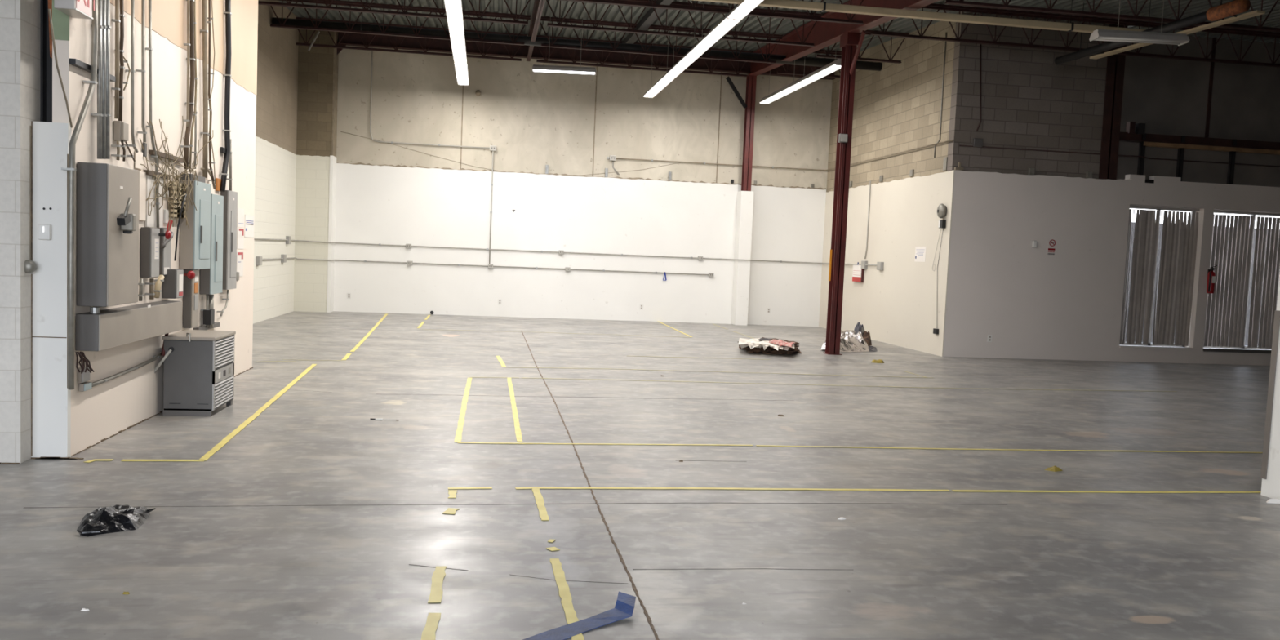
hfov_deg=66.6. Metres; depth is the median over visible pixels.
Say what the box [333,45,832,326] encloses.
wall
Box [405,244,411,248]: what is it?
outlet box
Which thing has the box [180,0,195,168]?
cable
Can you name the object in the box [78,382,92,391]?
junction box
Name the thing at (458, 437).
tape
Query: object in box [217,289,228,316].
conduit
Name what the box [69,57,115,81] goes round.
rail
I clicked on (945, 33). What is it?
conduit
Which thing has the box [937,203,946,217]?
bell
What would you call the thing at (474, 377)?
tape
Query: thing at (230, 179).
conduit
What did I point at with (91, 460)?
tape
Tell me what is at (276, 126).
wall
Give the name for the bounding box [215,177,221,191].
box
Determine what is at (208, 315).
coupling
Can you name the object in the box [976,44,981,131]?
conduit
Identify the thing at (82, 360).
loose wires
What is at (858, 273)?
sign
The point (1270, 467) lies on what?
wall
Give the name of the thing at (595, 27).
joist
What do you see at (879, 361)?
scrap
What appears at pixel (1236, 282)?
vertical blind
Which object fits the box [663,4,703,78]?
lamp
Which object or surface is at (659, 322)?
tape
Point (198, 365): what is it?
transformer
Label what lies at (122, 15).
cable
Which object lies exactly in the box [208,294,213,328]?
conduit
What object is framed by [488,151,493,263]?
conduit
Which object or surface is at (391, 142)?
conduit
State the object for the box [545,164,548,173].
clip
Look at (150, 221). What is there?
board
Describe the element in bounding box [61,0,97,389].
conduit
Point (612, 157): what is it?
outlet box
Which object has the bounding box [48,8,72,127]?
cable
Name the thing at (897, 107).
wall
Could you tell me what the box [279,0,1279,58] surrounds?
ceiling
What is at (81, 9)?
exit sign
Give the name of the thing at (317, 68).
wall
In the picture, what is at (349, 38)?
beam
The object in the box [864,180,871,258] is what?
conduit
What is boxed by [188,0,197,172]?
cable
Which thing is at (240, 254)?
paper notice
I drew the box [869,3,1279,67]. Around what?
joist
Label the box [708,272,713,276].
outlet box
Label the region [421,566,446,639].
tape
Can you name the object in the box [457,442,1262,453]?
tape
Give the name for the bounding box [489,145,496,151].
outlet box
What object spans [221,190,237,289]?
breaker panel
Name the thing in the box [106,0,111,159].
pipe
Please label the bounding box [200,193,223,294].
breaker panel
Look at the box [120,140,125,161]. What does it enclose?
cable
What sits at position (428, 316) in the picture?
tape
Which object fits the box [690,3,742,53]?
lamp
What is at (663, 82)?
lamp
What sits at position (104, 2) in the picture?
pipe
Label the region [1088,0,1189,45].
lamp
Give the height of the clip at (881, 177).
0.120 m
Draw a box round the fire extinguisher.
[1206,265,1217,293]
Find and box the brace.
[307,31,319,51]
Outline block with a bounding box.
[168,181,186,218]
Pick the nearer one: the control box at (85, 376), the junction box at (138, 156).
the control box at (85, 376)
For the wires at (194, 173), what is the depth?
8.03 m
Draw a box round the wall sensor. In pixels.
[1031,240,1036,248]
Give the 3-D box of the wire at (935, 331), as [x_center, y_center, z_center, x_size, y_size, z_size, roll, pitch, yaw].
[5.079,-0.670,16.723,0.050,1.804,0.364,2,4,-9]
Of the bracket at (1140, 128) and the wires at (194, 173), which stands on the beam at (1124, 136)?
the bracket at (1140, 128)
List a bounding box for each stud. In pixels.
[40,0,52,122]
[1137,133,1146,174]
[1175,135,1185,181]
[1226,139,1236,184]
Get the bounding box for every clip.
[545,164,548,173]
[604,168,608,177]
[668,171,671,180]
[879,175,883,182]
[909,168,914,176]
[942,156,947,170]
[1027,168,1035,174]
[1085,171,1092,177]
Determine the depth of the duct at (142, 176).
7.59 m
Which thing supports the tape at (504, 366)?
on the floor
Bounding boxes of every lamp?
[444,0,464,35]
[449,34,466,63]
[453,9,469,85]
[532,16,596,75]
[643,26,675,97]
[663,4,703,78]
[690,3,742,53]
[727,0,764,19]
[759,60,801,104]
[792,42,840,87]
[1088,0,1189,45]
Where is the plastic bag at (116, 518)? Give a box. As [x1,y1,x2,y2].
[76,504,155,536]
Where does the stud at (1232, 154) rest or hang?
on the wall at (1033, 304)
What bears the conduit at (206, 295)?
attached to the wall at (100, 413)
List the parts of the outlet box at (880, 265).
plate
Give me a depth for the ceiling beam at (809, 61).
18.59 m
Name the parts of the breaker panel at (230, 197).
door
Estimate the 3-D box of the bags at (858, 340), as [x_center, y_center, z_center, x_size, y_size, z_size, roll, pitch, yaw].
[3.795,0.283,17.565,0.954,0.408,2.465,3,4,13]
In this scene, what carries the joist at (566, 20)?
attached to the ceiling
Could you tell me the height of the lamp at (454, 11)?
0.860 m
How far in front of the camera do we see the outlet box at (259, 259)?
17.24 m
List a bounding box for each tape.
[84,458,204,462]
[199,364,316,460]
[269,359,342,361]
[341,313,387,359]
[417,315,430,328]
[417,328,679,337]
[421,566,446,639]
[442,507,460,514]
[448,486,1261,493]
[448,489,457,497]
[454,377,471,442]
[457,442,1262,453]
[474,377,519,377]
[496,355,506,366]
[504,366,930,377]
[506,377,522,441]
[521,377,1176,391]
[532,488,584,639]
[636,355,770,359]
[658,321,692,337]
[713,324,755,338]
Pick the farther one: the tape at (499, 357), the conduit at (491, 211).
the conduit at (491, 211)
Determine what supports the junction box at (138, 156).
attached to the wall at (100, 413)
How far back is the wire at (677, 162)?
21.86 m
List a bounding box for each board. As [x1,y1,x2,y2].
[145,174,163,227]
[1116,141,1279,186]
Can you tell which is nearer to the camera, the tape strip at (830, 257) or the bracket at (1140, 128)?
the tape strip at (830, 257)
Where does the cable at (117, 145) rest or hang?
attached to the wall at (100, 413)
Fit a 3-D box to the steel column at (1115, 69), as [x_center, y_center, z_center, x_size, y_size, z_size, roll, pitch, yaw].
[8.071,-3.947,16.610,0.320,3.070,0.060,2,4,-9]
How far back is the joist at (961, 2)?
13.20 m
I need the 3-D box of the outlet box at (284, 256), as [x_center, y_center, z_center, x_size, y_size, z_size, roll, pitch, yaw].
[-7.074,-1.223,19.349,0.066,0.160,0.200,2,4,-9]
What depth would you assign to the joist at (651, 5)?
14.27 m
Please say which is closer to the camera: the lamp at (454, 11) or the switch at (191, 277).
the switch at (191, 277)
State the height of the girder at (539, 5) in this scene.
1.382 m
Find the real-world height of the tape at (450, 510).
0.002 m
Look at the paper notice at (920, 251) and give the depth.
17.42 m
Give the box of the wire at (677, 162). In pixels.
[568,162,679,175]
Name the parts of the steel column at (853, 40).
plate, head plate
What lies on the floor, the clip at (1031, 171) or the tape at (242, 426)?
the tape at (242, 426)
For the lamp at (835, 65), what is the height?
1.005 m
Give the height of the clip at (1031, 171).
0.110 m
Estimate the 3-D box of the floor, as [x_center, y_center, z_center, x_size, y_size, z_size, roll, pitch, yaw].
[1.472,1.073,8.859,23.600,0.202,27.300,2,4,-9]
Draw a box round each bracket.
[1125,121,1135,133]
[1134,123,1145,134]
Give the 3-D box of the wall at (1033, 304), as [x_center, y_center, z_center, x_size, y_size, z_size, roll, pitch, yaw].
[8.702,-2.584,17.111,7.096,6.600,0.730,2,4,-9]
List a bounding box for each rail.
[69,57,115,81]
[143,169,171,179]
[148,149,184,163]
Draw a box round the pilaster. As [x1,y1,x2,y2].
[731,191,754,325]
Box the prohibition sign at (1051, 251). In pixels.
[1047,238,1057,256]
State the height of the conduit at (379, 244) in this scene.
0.047 m
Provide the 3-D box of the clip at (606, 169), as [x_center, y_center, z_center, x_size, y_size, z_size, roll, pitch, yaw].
[-0.750,-3.296,21.797,0.060,0.200,0.050,2,4,-9]
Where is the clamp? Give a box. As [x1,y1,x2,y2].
[954,161,963,170]
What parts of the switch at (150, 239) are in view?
door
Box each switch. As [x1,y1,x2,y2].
[140,226,159,277]
[158,219,173,275]
[182,269,199,328]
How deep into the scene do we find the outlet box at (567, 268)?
21.74 m
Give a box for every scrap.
[871,359,884,363]
[1044,466,1062,471]
[1266,497,1279,503]
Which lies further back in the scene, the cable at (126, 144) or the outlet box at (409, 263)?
the outlet box at (409, 263)
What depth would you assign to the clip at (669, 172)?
22.00 m
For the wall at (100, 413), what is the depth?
7.98 m
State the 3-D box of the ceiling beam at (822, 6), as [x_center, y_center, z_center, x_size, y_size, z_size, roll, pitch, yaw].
[2.668,-4.519,13.238,9.205,0.659,0.120,2,4,-9]
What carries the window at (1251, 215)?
in the wall at (1033, 304)
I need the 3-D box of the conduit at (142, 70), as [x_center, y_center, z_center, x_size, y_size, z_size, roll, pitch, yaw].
[-3.808,-1.964,7.441,0.062,1.194,0.080,2,4,-9]
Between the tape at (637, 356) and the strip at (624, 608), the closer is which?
the strip at (624, 608)
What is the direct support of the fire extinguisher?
attached to the wall at (1033, 304)
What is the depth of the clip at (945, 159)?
16.55 m
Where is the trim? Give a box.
[31,120,71,457]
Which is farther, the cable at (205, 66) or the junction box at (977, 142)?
the junction box at (977, 142)
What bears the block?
attached to the wall at (100, 413)
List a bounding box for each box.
[78,366,89,383]
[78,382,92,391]
[113,120,128,142]
[142,142,146,156]
[163,208,168,223]
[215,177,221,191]
[220,146,226,153]
[255,256,262,265]
[280,254,286,262]
[285,235,291,244]
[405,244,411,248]
[407,260,413,265]
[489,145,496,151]
[558,249,564,253]
[564,266,570,271]
[609,155,616,160]
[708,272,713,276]
[838,133,848,142]
[861,261,867,268]
[876,262,884,270]
[937,217,946,228]
[972,137,982,146]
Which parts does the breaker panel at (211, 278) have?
door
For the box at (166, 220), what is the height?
0.118 m
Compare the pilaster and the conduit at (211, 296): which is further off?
the pilaster
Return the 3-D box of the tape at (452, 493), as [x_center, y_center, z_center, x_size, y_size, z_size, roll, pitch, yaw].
[-1.142,1.057,5.922,0.058,0.002,0.189,2,4,-9]
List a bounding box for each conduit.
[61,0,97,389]
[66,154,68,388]
[92,351,161,386]
[125,0,138,152]
[135,0,146,142]
[137,278,143,301]
[145,0,159,227]
[145,278,155,299]
[154,275,164,297]
[160,333,168,355]
[191,88,197,168]
[200,294,208,327]
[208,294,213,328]
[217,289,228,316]
[226,139,232,191]
[253,237,876,266]
[262,257,708,275]
[369,47,489,148]
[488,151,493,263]
[607,139,953,170]
[831,44,848,342]
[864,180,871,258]
[933,32,946,157]
[959,145,1279,167]
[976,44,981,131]
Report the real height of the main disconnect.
0.953 m
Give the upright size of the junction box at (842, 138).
0.140 m
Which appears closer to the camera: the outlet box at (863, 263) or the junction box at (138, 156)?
the junction box at (138, 156)
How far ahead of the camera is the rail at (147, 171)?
7.75 m
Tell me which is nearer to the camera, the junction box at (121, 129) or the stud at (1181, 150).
the junction box at (121, 129)
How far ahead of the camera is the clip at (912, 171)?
17.88 m
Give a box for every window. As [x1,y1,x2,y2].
[1119,204,1195,346]
[1203,209,1279,349]
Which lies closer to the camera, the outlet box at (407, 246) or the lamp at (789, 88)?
the lamp at (789, 88)
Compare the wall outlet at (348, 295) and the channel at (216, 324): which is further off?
the wall outlet at (348, 295)
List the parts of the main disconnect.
door, lever, handle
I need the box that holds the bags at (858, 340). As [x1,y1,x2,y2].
[820,322,877,351]
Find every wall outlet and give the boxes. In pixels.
[346,293,351,298]
[497,298,502,304]
[986,334,991,342]
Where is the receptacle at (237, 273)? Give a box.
[235,271,239,280]
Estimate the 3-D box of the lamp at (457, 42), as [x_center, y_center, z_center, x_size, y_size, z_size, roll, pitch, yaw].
[-3.093,-5.136,16.722,0.240,1.005,2.400,2,4,-9]
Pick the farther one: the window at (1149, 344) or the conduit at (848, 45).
the window at (1149, 344)
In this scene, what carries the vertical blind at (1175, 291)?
attached to the window at (1149, 344)
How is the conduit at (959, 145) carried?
attached to the wall at (1033, 304)
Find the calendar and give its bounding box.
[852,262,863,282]
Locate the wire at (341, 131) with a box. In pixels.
[341,131,500,171]
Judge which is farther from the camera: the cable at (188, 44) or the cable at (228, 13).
the cable at (228, 13)
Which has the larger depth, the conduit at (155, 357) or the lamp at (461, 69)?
the lamp at (461, 69)
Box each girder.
[526,0,545,61]
[746,0,939,75]
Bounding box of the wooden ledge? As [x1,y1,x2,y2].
[1143,141,1279,155]
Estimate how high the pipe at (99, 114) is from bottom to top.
1.184 m
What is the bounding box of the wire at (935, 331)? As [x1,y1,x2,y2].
[932,228,943,333]
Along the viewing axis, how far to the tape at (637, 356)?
14.53 m
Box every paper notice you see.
[236,228,244,248]
[236,251,243,276]
[237,208,244,227]
[244,214,254,237]
[914,246,925,262]
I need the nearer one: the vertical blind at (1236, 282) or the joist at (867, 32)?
the vertical blind at (1236, 282)
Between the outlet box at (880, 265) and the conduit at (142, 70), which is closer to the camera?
the conduit at (142, 70)
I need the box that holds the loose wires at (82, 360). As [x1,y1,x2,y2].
[75,351,93,373]
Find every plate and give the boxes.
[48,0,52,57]
[337,43,346,54]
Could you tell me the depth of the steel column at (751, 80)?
21.87 m
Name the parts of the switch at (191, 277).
knob, door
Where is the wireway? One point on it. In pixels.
(96, 330)
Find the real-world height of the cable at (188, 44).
1.250 m
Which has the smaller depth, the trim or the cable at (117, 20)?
the trim
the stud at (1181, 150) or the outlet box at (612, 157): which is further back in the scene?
the outlet box at (612, 157)
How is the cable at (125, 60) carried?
attached to the wall at (100, 413)
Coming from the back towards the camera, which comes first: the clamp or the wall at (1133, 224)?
the wall at (1133, 224)
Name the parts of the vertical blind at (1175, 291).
pull cord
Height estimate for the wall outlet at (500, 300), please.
0.120 m
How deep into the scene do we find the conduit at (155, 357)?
7.33 m
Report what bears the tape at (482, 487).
on the floor
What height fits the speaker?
0.118 m
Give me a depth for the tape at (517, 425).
8.96 m
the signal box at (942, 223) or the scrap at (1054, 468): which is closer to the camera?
the scrap at (1054, 468)
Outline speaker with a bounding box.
[475,89,480,95]
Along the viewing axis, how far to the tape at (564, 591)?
4.45 m
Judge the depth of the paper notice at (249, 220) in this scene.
10.96 m
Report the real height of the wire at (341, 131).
0.679 m
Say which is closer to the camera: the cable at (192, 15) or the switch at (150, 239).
the switch at (150, 239)
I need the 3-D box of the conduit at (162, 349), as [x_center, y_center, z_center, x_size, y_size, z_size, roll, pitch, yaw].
[-3.952,0.186,8.112,0.027,0.220,0.135,2,4,-9]
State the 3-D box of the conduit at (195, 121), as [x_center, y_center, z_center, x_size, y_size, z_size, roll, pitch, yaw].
[-4.031,-1.729,8.815,0.042,0.718,0.026,2,4,-9]
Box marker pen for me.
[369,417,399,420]
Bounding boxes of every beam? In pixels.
[271,7,882,71]
[337,31,835,79]
[692,0,1146,33]
[1119,132,1279,150]
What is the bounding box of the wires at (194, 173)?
[139,115,213,230]
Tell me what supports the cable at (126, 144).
attached to the wall at (100, 413)
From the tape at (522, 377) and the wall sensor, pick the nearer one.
the tape at (522, 377)
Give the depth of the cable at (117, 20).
6.96 m
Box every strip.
[522,591,635,639]
[828,249,831,280]
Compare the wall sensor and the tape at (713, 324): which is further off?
the tape at (713, 324)
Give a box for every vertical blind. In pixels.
[1119,205,1199,346]
[1203,209,1279,348]
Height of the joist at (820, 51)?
0.548 m
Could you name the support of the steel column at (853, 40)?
on the floor
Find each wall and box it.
[0,0,84,463]
[52,0,257,456]
[253,0,298,324]
[293,17,338,312]
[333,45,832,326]
[818,13,956,356]
[942,11,1279,365]
[1123,222,1279,344]
[1260,274,1279,498]
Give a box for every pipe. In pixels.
[91,0,103,159]
[102,0,107,159]
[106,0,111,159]
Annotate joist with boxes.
[257,0,529,25]
[270,0,530,45]
[295,17,527,61]
[536,35,752,76]
[539,16,782,63]
[546,0,822,46]
[558,0,863,24]
[777,49,841,78]
[816,30,908,63]
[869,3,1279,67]
[944,0,1279,32]
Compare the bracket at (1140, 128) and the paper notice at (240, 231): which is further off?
the bracket at (1140, 128)
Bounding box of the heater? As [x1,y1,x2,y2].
[1054,0,1265,64]
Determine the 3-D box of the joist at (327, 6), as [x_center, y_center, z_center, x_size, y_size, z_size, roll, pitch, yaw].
[-4.117,-5.243,15.782,4.800,0.548,0.100,2,4,-9]
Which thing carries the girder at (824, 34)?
on the steel column at (853, 40)
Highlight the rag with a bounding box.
[737,337,801,354]
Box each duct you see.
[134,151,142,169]
[138,170,146,221]
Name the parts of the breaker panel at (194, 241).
cord, door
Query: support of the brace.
attached to the ceiling
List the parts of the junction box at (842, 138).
plate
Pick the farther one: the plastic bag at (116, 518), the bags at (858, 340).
the bags at (858, 340)
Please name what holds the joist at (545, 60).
attached to the ceiling
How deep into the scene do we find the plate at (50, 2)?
6.29 m
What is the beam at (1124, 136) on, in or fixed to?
attached to the wall
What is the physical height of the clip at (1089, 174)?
0.110 m
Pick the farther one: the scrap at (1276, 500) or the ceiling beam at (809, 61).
the ceiling beam at (809, 61)
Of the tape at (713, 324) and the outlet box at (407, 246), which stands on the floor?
the tape at (713, 324)
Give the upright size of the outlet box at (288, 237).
0.160 m
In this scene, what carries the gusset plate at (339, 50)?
attached to the beam at (349, 38)
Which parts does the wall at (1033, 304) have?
window sill, concrete panel, window sill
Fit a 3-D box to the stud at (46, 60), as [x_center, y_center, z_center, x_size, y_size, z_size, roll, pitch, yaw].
[-3.815,-2.591,6.337,0.110,3.000,0.130,2,4,-9]
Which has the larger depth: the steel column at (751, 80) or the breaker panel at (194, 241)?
the steel column at (751, 80)
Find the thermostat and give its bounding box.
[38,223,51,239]
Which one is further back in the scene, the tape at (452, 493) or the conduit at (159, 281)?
the conduit at (159, 281)
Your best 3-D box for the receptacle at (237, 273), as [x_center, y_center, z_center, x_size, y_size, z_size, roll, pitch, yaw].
[-4.340,-0.471,10.509,0.010,0.095,0.110,2,4,-9]
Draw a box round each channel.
[193,322,219,329]
[621,0,674,44]
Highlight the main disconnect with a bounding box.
[76,162,138,306]
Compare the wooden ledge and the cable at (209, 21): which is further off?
the wooden ledge
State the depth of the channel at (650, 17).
17.66 m
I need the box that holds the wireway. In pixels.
[75,300,182,351]
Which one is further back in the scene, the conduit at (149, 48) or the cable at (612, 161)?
the cable at (612, 161)
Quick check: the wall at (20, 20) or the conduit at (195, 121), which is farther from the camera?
the conduit at (195, 121)
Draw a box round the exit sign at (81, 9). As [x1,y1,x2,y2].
[53,0,94,19]
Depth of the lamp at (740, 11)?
13.35 m
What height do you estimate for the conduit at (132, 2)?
1.238 m
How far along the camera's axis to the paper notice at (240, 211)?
10.59 m
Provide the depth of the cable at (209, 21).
9.14 m
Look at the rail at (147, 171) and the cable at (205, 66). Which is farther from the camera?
the cable at (205, 66)
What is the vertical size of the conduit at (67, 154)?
1.513 m
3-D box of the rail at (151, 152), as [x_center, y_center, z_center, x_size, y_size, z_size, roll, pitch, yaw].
[-3.947,-1.366,8.149,0.037,0.035,0.804,2,4,-9]
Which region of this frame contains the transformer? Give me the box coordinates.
[154,329,235,416]
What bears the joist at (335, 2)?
attached to the ceiling
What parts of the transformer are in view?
lid, louver frame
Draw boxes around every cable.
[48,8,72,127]
[111,0,120,119]
[111,141,120,159]
[114,0,124,121]
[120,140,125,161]
[123,56,130,90]
[124,141,135,161]
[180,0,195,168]
[182,0,190,127]
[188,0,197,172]
[200,0,208,177]
[200,168,215,189]
[207,0,214,181]
[219,0,231,191]
[612,160,619,174]
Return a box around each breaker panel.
[173,173,211,269]
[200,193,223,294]
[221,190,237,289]
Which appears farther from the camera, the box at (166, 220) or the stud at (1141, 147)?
the stud at (1141, 147)
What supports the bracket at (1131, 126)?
attached to the beam at (1124, 136)
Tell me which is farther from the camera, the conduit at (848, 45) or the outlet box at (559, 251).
the outlet box at (559, 251)
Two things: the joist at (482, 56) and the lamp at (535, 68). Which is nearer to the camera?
the lamp at (535, 68)
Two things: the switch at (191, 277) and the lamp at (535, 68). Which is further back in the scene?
the lamp at (535, 68)
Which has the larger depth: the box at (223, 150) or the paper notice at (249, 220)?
the paper notice at (249, 220)
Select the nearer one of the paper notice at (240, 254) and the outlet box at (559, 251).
the paper notice at (240, 254)
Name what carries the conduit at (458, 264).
attached to the wall at (569, 123)
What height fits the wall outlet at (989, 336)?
0.120 m
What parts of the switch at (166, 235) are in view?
door, hook handle, knob, lock lever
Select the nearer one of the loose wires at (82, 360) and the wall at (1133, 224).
the loose wires at (82, 360)
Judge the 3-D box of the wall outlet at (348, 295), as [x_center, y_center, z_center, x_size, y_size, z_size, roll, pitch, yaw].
[-6.318,-0.527,21.153,0.080,0.120,0.012,2,4,-9]
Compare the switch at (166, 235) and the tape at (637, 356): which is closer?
the switch at (166, 235)
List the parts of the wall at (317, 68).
trim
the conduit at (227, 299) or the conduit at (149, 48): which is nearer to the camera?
the conduit at (149, 48)
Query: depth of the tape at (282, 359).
12.24 m
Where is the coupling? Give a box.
[203,309,214,324]
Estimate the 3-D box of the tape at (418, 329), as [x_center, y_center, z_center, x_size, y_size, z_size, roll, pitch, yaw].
[-1.517,0.241,17.880,4.984,0.002,0.136,2,4,-9]
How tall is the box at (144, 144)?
0.110 m
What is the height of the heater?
0.863 m
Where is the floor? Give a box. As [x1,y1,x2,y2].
[0,311,1279,639]
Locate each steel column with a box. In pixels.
[725,73,756,191]
[822,30,865,355]
[1098,24,1127,179]
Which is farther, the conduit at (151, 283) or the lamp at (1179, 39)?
the lamp at (1179, 39)
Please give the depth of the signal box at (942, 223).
16.47 m
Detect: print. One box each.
[758,337,770,340]
[768,338,795,346]
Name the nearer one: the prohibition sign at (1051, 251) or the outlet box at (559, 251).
the prohibition sign at (1051, 251)
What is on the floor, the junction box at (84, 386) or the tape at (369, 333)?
the tape at (369, 333)
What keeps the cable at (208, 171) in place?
attached to the wall at (100, 413)
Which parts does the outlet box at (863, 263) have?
plate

